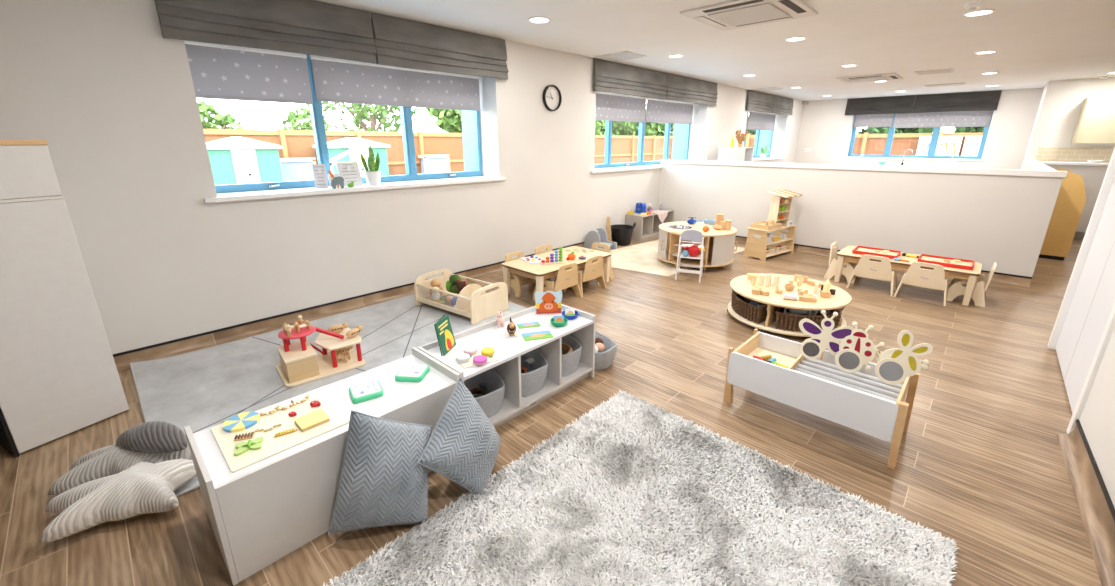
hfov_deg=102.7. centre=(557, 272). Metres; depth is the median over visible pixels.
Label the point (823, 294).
wooden block
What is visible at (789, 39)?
diffuser
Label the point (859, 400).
trough
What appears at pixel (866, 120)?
roller blind
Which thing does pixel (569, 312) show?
picture card
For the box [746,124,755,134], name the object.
tree
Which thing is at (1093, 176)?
wall
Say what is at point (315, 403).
wooden ladybird
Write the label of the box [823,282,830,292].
wooden block
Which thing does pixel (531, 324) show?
picture card
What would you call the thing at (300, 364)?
house
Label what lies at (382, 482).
cushion
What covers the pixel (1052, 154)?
backsplash
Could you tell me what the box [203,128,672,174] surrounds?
fence
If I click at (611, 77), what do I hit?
blind
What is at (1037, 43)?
ceiling
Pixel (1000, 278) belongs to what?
baseboard
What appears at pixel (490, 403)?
rope basket
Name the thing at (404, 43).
blind
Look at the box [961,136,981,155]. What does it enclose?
sign
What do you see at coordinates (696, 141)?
frame
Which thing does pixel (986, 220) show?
wall partition
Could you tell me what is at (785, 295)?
wooden block
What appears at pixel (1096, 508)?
baseboard
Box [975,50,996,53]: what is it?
recessed light
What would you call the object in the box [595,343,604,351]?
toy piece
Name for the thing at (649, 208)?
doll
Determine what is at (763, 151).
plant
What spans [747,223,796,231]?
countertop
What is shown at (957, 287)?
child chair
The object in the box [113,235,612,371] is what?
baseboard
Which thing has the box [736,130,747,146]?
dried plant
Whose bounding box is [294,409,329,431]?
wooden box
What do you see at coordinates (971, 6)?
smoke detector
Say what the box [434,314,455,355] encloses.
picture book
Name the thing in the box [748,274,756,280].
wooden block
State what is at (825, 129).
wall
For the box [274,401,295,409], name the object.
loop
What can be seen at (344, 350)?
animal
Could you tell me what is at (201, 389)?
area rug
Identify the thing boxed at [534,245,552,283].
child chair
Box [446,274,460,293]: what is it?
plush toy
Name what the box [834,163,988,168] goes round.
windowsill
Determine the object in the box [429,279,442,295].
plush toy
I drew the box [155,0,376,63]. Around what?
blind
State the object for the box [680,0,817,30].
air conditioner
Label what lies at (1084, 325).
door
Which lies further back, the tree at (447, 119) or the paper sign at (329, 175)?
the tree at (447, 119)
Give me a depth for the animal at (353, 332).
3.13 m
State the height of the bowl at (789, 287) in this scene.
0.045 m
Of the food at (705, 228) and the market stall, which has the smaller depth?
the food at (705, 228)
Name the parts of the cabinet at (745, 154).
cabinet door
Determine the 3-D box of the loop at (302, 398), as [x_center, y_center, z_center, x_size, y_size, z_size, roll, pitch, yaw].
[-1.132,0.555,1.966,0.075,0.012,0.066,-13,21,-38]
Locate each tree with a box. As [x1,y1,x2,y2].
[197,99,244,128]
[277,107,332,130]
[299,102,419,131]
[426,108,461,132]
[595,120,605,134]
[599,104,655,135]
[645,123,673,135]
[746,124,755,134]
[857,127,933,133]
[953,127,983,132]
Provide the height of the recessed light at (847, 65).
0.010 m
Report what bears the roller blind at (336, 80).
attached to the window at (472, 173)
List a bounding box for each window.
[204,54,505,202]
[591,121,689,172]
[744,129,783,160]
[841,110,993,160]
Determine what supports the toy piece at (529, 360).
in the rope basket at (533, 380)
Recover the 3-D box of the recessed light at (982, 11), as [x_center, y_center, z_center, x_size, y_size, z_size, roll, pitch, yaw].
[3.579,-2.209,3.787,0.204,0.010,0.204,15,22,42]
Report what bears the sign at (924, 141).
attached to the fence at (872, 144)
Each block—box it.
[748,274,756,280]
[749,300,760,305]
[751,288,759,294]
[758,274,764,285]
[760,290,769,295]
[765,274,771,285]
[772,275,779,286]
[783,293,797,300]
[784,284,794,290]
[794,274,802,280]
[799,295,816,302]
[803,276,807,282]
[807,280,821,287]
[813,282,818,293]
[820,290,830,297]
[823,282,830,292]
[830,289,835,294]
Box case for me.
[635,202,645,213]
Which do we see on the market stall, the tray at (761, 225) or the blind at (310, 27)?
the tray at (761, 225)
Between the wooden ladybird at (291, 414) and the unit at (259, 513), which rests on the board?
the wooden ladybird at (291, 414)
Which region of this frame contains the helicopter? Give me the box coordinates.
[687,217,701,223]
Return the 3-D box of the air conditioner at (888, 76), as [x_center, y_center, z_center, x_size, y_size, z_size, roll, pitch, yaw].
[5.359,-3.341,7.665,0.840,0.041,0.840,15,22,42]
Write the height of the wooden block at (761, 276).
0.095 m
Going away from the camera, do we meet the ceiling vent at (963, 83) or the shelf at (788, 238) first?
the shelf at (788, 238)
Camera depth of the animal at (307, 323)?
2.98 m
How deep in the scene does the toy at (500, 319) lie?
2.72 m
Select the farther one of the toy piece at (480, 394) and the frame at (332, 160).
the frame at (332, 160)
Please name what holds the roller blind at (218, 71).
attached to the window at (472, 173)
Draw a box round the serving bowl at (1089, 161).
[1087,160,1103,162]
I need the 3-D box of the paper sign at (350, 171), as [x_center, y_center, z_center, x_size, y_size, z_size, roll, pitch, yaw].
[-1.890,-0.899,4.056,0.060,0.213,0.200,13,21,37]
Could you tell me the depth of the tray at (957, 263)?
4.46 m
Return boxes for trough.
[723,329,919,469]
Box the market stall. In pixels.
[743,189,801,260]
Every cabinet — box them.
[0,140,128,456]
[719,147,753,161]
[1038,168,1085,260]
[1071,96,1114,143]
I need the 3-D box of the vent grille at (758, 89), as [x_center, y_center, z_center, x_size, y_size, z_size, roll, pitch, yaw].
[4.345,-3.819,9.292,0.470,0.004,0.390,15,22,42]
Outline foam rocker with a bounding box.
[584,228,616,249]
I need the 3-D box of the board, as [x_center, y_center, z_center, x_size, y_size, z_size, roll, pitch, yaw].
[-1.112,0.614,1.800,0.355,0.006,0.410,15,22,42]
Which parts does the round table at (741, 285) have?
board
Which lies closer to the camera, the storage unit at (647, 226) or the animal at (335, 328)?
the animal at (335, 328)
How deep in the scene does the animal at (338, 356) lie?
3.10 m
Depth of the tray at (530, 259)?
4.59 m
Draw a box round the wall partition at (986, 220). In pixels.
[658,163,1062,276]
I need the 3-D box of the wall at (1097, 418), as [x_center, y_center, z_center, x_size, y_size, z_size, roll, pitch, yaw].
[4.900,-0.299,1.806,3.428,2.555,15.400,15,22,42]
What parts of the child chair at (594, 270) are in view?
panel, backrest, panel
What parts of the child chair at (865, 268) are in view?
panel, backrest, panel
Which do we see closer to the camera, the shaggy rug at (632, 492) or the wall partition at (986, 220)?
the shaggy rug at (632, 492)
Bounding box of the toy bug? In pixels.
[761,355,771,359]
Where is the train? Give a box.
[234,432,253,440]
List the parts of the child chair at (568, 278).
panel, backrest, panel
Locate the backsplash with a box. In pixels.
[1035,147,1113,162]
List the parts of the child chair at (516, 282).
panel, backrest, seat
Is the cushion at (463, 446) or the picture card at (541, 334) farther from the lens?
the picture card at (541, 334)
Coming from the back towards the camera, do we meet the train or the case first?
the case
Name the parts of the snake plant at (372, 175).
plant pot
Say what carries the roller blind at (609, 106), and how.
attached to the wall at (113, 101)
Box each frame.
[330,150,367,173]
[690,141,719,160]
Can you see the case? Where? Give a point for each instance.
(640, 207)
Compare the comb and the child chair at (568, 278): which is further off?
the child chair at (568, 278)
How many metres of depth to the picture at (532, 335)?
2.61 m
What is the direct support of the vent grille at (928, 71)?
attached to the ceiling vent at (951, 69)
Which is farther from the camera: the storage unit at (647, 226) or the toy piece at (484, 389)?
the storage unit at (647, 226)
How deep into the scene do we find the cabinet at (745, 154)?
8.44 m
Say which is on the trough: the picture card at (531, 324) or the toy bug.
the toy bug
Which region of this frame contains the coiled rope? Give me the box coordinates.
[562,343,572,355]
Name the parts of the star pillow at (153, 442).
folded arm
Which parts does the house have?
red post, red post, red post, red post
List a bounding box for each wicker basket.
[731,290,767,323]
[775,307,841,331]
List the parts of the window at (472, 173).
sill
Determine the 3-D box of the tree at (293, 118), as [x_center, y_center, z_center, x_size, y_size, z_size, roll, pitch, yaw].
[-9.543,-4.729,16.866,2.846,2.878,1.752,8,18,26]
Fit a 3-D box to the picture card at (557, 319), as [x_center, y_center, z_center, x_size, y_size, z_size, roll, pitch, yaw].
[0.009,0.289,2.780,0.064,0.037,0.032,0,16,-1]
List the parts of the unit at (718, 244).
curved door, curved door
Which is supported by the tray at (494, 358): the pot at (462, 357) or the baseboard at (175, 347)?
the pot at (462, 357)
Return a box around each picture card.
[517,322,540,328]
[522,330,552,340]
[554,316,563,322]
[565,309,574,315]
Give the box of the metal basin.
[668,225,691,229]
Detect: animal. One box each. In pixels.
[283,322,297,333]
[284,324,291,336]
[296,320,310,332]
[297,315,304,324]
[328,323,347,332]
[335,345,353,354]
[336,352,349,362]
[346,325,362,337]
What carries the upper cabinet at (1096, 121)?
attached to the wall at (1061, 101)
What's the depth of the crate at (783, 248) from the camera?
6.12 m
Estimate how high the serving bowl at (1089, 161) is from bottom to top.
0.040 m
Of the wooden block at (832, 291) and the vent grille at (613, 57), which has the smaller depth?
the wooden block at (832, 291)
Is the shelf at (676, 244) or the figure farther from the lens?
the shelf at (676, 244)
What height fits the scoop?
0.026 m
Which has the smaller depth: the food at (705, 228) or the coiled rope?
the coiled rope
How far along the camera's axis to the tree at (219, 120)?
14.59 m
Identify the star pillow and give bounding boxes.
[40,459,196,541]
[48,421,191,494]
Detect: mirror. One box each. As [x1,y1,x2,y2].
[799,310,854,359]
[800,340,821,358]
[835,322,884,371]
[874,330,932,384]
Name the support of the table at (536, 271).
on the floor
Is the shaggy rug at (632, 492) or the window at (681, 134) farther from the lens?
the window at (681, 134)
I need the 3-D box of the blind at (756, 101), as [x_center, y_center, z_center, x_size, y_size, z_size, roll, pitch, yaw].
[4.526,-3.798,9.911,0.059,0.403,1.450,15,22,42]
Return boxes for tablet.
[349,380,383,402]
[395,364,428,381]
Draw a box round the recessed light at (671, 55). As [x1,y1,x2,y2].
[668,54,683,57]
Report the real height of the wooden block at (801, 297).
0.034 m
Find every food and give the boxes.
[702,225,708,231]
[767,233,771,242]
[780,233,786,238]
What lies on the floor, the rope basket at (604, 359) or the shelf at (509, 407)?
the rope basket at (604, 359)
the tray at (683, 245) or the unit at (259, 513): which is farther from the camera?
the tray at (683, 245)
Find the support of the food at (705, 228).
on the unit at (718, 244)
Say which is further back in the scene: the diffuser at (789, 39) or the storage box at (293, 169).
the storage box at (293, 169)
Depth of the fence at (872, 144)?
14.19 m
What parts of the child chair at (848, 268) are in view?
backrest, panel, seat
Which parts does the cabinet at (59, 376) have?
edge panel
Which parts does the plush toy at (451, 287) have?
arm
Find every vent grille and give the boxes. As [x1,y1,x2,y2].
[596,53,641,61]
[754,88,780,90]
[916,70,950,74]
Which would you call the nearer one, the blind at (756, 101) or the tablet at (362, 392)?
the tablet at (362, 392)
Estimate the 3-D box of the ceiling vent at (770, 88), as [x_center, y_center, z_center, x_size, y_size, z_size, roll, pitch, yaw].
[4.345,-3.824,9.291,0.530,0.016,0.450,15,22,42]
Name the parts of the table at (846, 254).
leg, leg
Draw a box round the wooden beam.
[606,217,611,240]
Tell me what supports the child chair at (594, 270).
on the floor
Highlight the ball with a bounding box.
[682,250,688,255]
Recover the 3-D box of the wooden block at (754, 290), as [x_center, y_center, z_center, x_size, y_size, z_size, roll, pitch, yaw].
[1.657,0.153,3.729,0.056,0.036,0.056,4,17,14]
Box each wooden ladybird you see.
[288,411,296,416]
[310,400,320,406]
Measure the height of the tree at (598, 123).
3.757 m
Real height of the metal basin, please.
0.079 m
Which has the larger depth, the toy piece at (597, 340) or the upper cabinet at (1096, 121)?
the upper cabinet at (1096, 121)
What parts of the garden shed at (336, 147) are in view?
shed door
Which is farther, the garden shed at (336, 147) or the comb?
the garden shed at (336, 147)
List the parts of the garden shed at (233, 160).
shed door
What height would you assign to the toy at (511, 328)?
0.109 m
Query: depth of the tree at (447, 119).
16.69 m
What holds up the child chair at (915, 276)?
on the floor
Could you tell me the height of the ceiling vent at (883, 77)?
0.012 m
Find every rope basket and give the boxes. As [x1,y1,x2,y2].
[464,368,504,417]
[521,349,547,395]
[562,334,581,375]
[594,331,616,369]
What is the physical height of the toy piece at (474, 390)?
0.035 m
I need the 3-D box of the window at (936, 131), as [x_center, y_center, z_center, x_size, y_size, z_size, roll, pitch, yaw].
[8.668,-3.361,10.840,2.775,1.150,0.675,15,22,42]
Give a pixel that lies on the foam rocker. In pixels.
(599, 235)
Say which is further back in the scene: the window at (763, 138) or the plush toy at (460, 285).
the window at (763, 138)
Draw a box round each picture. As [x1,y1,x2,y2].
[530,333,545,337]
[535,290,561,313]
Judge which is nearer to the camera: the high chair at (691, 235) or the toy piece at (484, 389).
the toy piece at (484, 389)
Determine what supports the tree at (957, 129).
on the ground
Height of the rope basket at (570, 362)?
0.210 m
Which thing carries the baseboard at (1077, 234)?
attached to the wall at (1093, 176)
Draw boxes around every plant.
[360,145,380,184]
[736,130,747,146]
[758,146,770,157]
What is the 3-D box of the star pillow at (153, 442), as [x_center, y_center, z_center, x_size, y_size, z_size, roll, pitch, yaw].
[-1.989,0.814,2.086,0.511,0.241,0.287,-6,17,-20]
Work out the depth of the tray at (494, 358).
2.30 m
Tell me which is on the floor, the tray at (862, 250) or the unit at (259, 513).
the unit at (259, 513)
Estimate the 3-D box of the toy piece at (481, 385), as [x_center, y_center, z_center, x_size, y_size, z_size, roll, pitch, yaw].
[-0.412,0.648,2.550,0.076,0.035,0.039,12,20,35]
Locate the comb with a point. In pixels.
(285, 432)
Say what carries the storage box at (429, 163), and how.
on the ground
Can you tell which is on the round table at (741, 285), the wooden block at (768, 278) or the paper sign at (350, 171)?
the wooden block at (768, 278)
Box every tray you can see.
[460,350,498,368]
[520,256,545,263]
[682,244,703,247]
[750,221,781,229]
[852,246,900,258]
[917,254,974,269]
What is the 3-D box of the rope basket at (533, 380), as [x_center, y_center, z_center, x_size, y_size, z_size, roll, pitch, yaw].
[-0.226,0.566,2.702,0.340,0.234,0.292,15,22,42]
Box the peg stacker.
[540,247,563,264]
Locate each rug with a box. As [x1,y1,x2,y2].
[130,294,526,496]
[323,389,958,585]
[610,240,744,275]
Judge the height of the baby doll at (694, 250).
0.221 m
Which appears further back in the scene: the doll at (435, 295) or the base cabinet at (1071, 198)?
the base cabinet at (1071, 198)
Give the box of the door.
[1047,147,1114,433]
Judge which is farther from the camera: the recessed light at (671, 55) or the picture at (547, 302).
the recessed light at (671, 55)
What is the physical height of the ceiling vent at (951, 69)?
0.016 m
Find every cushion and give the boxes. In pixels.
[328,410,431,534]
[417,378,501,494]
[584,230,609,248]
[596,228,616,249]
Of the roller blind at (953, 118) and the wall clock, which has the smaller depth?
the wall clock
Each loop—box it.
[260,405,280,415]
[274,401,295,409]
[291,395,309,404]
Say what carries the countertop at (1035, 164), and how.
on the wall at (1093, 176)
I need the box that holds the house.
[276,325,365,386]
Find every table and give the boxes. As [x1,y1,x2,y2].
[502,246,610,294]
[727,274,851,336]
[834,246,981,305]
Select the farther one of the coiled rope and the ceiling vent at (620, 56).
the ceiling vent at (620, 56)
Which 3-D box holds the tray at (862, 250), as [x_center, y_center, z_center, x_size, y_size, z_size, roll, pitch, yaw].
[3.480,-0.226,4.866,0.400,0.036,0.310,15,22,42]
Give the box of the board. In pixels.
[211,389,349,472]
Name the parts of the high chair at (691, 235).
post, post, seat, rail, backrest, post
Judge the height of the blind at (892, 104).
0.402 m
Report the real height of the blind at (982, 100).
0.402 m
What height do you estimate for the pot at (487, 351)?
0.026 m
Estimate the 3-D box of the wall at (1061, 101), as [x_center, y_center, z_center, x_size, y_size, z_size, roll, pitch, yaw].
[10.885,-2.101,7.931,3.600,2.555,2.100,15,22,42]
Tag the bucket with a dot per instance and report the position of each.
(621, 233)
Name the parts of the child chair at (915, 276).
panel, backrest, panel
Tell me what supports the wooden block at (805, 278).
on the round table at (741, 285)
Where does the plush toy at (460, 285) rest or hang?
on the cot
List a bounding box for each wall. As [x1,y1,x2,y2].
[0,0,802,354]
[795,88,1043,169]
[1020,77,1114,169]
[1024,163,1107,231]
[1079,327,1114,507]
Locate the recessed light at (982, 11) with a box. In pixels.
[963,9,994,15]
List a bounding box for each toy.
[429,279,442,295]
[434,293,458,302]
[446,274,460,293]
[455,284,485,308]
[456,280,466,293]
[496,310,504,327]
[507,317,515,335]
[566,251,575,259]
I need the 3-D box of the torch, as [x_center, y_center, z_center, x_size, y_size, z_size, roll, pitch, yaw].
[3.747,-0.184,4.721,0.032,0.034,0.176,-11,20,-33]
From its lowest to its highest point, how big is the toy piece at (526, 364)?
0.040 m
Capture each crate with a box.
[766,247,773,254]
[768,244,786,252]
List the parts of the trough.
leg, panel, panel, panel, rail, leg, panel, leg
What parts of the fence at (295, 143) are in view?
post, post, post, post, post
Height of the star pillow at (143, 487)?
0.156 m
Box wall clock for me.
[542,85,561,110]
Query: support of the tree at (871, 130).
on the ground
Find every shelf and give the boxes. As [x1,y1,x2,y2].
[488,362,591,424]
[642,231,658,240]
[674,241,704,248]
[766,249,791,256]
[767,236,792,244]
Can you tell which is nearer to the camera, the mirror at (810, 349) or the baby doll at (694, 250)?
the mirror at (810, 349)
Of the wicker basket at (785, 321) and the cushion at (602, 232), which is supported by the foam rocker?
the cushion at (602, 232)
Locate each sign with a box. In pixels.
[312,164,327,188]
[327,174,339,187]
[336,162,362,186]
[916,136,931,154]
[935,136,962,155]
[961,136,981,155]
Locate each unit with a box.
[184,347,459,585]
[417,304,595,428]
[625,208,673,241]
[657,221,737,269]
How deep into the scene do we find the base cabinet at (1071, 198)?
5.78 m
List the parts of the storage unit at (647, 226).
panel, panel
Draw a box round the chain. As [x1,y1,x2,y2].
[250,424,281,433]
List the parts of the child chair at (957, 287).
panel, panel, backrest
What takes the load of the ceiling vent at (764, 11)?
in the air conditioner at (734, 14)
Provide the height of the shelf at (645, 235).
0.066 m
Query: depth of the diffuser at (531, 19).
4.00 m
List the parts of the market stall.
panel, panel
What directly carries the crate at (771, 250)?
on the market stall
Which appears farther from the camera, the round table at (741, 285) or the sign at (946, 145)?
the sign at (946, 145)
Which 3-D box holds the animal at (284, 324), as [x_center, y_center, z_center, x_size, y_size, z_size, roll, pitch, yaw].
[-1.771,0.360,2.962,0.075,0.069,0.061,-6,17,-18]
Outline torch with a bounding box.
[902,253,919,257]
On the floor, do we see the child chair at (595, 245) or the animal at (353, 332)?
the child chair at (595, 245)
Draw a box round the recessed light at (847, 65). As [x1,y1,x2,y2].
[841,64,857,66]
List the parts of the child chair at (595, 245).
backrest, panel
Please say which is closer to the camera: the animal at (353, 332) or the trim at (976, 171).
the animal at (353, 332)
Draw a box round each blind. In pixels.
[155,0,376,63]
[184,40,312,103]
[309,55,479,110]
[371,12,508,79]
[593,58,666,99]
[595,91,646,122]
[646,98,693,124]
[666,73,717,105]
[746,90,772,112]
[747,110,775,130]
[772,95,792,114]
[845,95,915,114]
[854,114,893,126]
[893,111,992,127]
[912,90,1001,112]
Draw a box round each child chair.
[503,251,545,297]
[533,262,581,300]
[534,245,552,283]
[565,255,606,296]
[578,242,614,284]
[824,242,857,283]
[846,255,896,295]
[894,262,947,305]
[947,262,996,306]
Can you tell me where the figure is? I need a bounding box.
[331,176,343,188]
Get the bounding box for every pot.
[456,353,469,362]
[463,346,476,354]
[473,355,486,364]
[481,347,494,356]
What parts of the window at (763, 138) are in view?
frame, sill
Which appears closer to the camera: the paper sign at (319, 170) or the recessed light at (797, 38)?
the paper sign at (319, 170)
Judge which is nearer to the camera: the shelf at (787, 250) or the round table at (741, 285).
the round table at (741, 285)
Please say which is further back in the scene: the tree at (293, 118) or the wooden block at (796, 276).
the tree at (293, 118)
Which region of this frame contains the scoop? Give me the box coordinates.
[893,258,909,261]
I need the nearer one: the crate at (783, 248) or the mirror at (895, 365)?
the mirror at (895, 365)
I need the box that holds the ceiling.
[314,0,1114,100]
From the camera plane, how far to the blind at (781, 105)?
10.86 m
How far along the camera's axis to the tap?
10.59 m
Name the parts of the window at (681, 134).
sill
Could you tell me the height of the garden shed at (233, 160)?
1.760 m
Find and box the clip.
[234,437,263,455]
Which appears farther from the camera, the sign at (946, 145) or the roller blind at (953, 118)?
the sign at (946, 145)
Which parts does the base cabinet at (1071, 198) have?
panel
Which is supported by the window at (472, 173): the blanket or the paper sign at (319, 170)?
the paper sign at (319, 170)
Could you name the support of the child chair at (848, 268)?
on the floor
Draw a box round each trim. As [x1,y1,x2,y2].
[660,159,1067,177]
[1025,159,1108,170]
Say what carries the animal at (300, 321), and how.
on the house
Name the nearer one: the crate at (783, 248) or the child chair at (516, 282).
the child chair at (516, 282)
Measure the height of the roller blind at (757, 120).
0.436 m
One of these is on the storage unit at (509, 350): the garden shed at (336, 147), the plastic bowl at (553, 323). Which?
the plastic bowl at (553, 323)
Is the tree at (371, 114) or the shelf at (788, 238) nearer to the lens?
the shelf at (788, 238)
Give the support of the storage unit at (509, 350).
on the floor
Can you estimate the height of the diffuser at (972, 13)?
0.003 m
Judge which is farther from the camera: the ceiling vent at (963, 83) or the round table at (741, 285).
the ceiling vent at (963, 83)
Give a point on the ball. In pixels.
(685, 252)
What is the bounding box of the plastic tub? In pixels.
[703,219,715,224]
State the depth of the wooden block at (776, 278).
3.88 m
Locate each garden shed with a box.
[206,137,282,184]
[312,137,389,176]
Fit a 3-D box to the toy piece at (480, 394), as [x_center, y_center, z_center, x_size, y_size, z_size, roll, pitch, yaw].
[-0.440,0.679,2.430,0.076,0.035,0.039,-15,22,-41]
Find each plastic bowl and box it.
[550,317,567,326]
[562,311,578,319]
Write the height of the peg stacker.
0.166 m
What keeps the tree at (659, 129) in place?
on the ground
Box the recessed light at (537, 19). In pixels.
[528,16,550,22]
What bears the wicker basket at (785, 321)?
on the round table at (741, 285)
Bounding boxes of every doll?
[431,287,444,302]
[446,295,456,307]
[647,204,653,211]
[683,241,704,256]
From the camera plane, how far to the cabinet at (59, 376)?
2.23 m
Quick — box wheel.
[222,412,259,432]
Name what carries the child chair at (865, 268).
on the floor
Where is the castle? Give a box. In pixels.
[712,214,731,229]
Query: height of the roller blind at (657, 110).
0.396 m
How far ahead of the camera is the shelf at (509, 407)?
2.61 m
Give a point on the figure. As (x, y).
(337, 180)
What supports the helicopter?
on the unit at (718, 244)
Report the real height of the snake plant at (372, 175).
0.370 m
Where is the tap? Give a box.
[901,149,912,164]
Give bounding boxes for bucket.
[611,222,635,245]
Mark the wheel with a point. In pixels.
(245, 420)
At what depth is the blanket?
7.26 m
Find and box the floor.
[0,237,1101,585]
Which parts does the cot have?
panel, rail, rail, panel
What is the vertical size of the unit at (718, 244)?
0.449 m
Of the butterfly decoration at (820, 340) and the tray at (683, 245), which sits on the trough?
the butterfly decoration at (820, 340)
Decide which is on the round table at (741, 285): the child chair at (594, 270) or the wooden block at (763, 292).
the wooden block at (763, 292)
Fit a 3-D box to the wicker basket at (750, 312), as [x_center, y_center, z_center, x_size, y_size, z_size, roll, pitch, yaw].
[1.673,0.281,3.889,0.430,0.144,0.430,15,22,42]
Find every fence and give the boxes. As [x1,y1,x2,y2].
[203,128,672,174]
[745,132,982,155]
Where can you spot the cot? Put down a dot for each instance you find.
(473, 302)
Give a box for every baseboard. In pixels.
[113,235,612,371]
[735,236,1031,287]
[1056,419,1114,585]
[1074,232,1085,238]
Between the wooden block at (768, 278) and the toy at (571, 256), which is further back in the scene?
the toy at (571, 256)
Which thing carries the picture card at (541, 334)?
on the storage unit at (509, 350)
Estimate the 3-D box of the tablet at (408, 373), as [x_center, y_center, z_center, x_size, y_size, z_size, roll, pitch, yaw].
[-0.711,0.489,2.186,0.132,0.027,0.132,2,16,5]
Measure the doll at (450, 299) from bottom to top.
0.092 m
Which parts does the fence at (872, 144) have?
post, post, rail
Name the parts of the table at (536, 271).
leg, leg, leg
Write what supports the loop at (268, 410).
on the board
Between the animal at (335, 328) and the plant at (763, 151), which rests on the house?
the animal at (335, 328)
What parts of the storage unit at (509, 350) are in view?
panel, panel, panel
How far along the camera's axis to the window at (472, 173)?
4.25 m
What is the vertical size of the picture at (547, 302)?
0.159 m
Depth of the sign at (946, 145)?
13.15 m
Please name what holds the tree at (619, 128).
on the ground
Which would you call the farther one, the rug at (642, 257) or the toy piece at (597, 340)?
the rug at (642, 257)
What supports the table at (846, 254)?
on the floor
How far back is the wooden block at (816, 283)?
3.71 m
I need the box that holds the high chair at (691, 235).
[675,230,703,282]
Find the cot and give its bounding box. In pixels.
[414,269,508,323]
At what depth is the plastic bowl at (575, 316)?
2.85 m
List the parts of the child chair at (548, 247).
backrest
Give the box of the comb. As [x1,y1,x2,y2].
[274,428,296,437]
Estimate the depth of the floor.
2.33 m
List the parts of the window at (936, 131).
sill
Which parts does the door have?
casing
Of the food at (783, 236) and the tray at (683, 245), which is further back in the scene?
the food at (783, 236)
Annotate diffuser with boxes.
[530,18,547,21]
[788,38,803,40]
[967,11,991,15]
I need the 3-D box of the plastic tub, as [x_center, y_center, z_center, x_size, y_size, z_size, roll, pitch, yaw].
[2.027,-0.666,5.860,0.208,0.048,0.108,15,22,42]
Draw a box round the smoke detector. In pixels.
[964,2,982,10]
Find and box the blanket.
[651,210,667,223]
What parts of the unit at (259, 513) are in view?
panel, panel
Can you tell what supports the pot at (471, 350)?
on the tray at (494, 358)
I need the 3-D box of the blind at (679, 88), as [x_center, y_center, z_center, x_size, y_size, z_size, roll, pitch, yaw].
[2.370,-3.161,7.747,0.061,0.403,1.800,15,22,42]
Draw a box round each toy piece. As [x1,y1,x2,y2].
[469,388,480,394]
[474,393,482,397]
[479,382,491,390]
[480,386,486,394]
[523,361,529,370]
[525,358,533,363]
[595,338,602,343]
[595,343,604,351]
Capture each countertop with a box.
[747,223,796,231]
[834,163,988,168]
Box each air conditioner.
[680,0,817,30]
[835,73,902,82]
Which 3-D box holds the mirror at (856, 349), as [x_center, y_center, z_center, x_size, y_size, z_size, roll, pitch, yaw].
[1.550,0.387,2.284,0.199,0.252,0.099,9,19,28]
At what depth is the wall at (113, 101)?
3.39 m
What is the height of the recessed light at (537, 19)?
0.010 m
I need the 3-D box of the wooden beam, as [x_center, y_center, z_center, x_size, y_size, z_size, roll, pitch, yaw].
[0.770,-0.628,6.679,0.105,0.435,0.028,7,18,23]
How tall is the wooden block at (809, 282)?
0.036 m
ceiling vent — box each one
[593,51,646,61]
[708,2,789,26]
[749,87,782,90]
[849,76,888,81]
[914,68,953,74]
[924,82,966,86]
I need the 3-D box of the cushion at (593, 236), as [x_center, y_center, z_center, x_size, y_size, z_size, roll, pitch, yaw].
[0.563,-0.446,6.322,0.405,0.298,0.035,10,19,30]

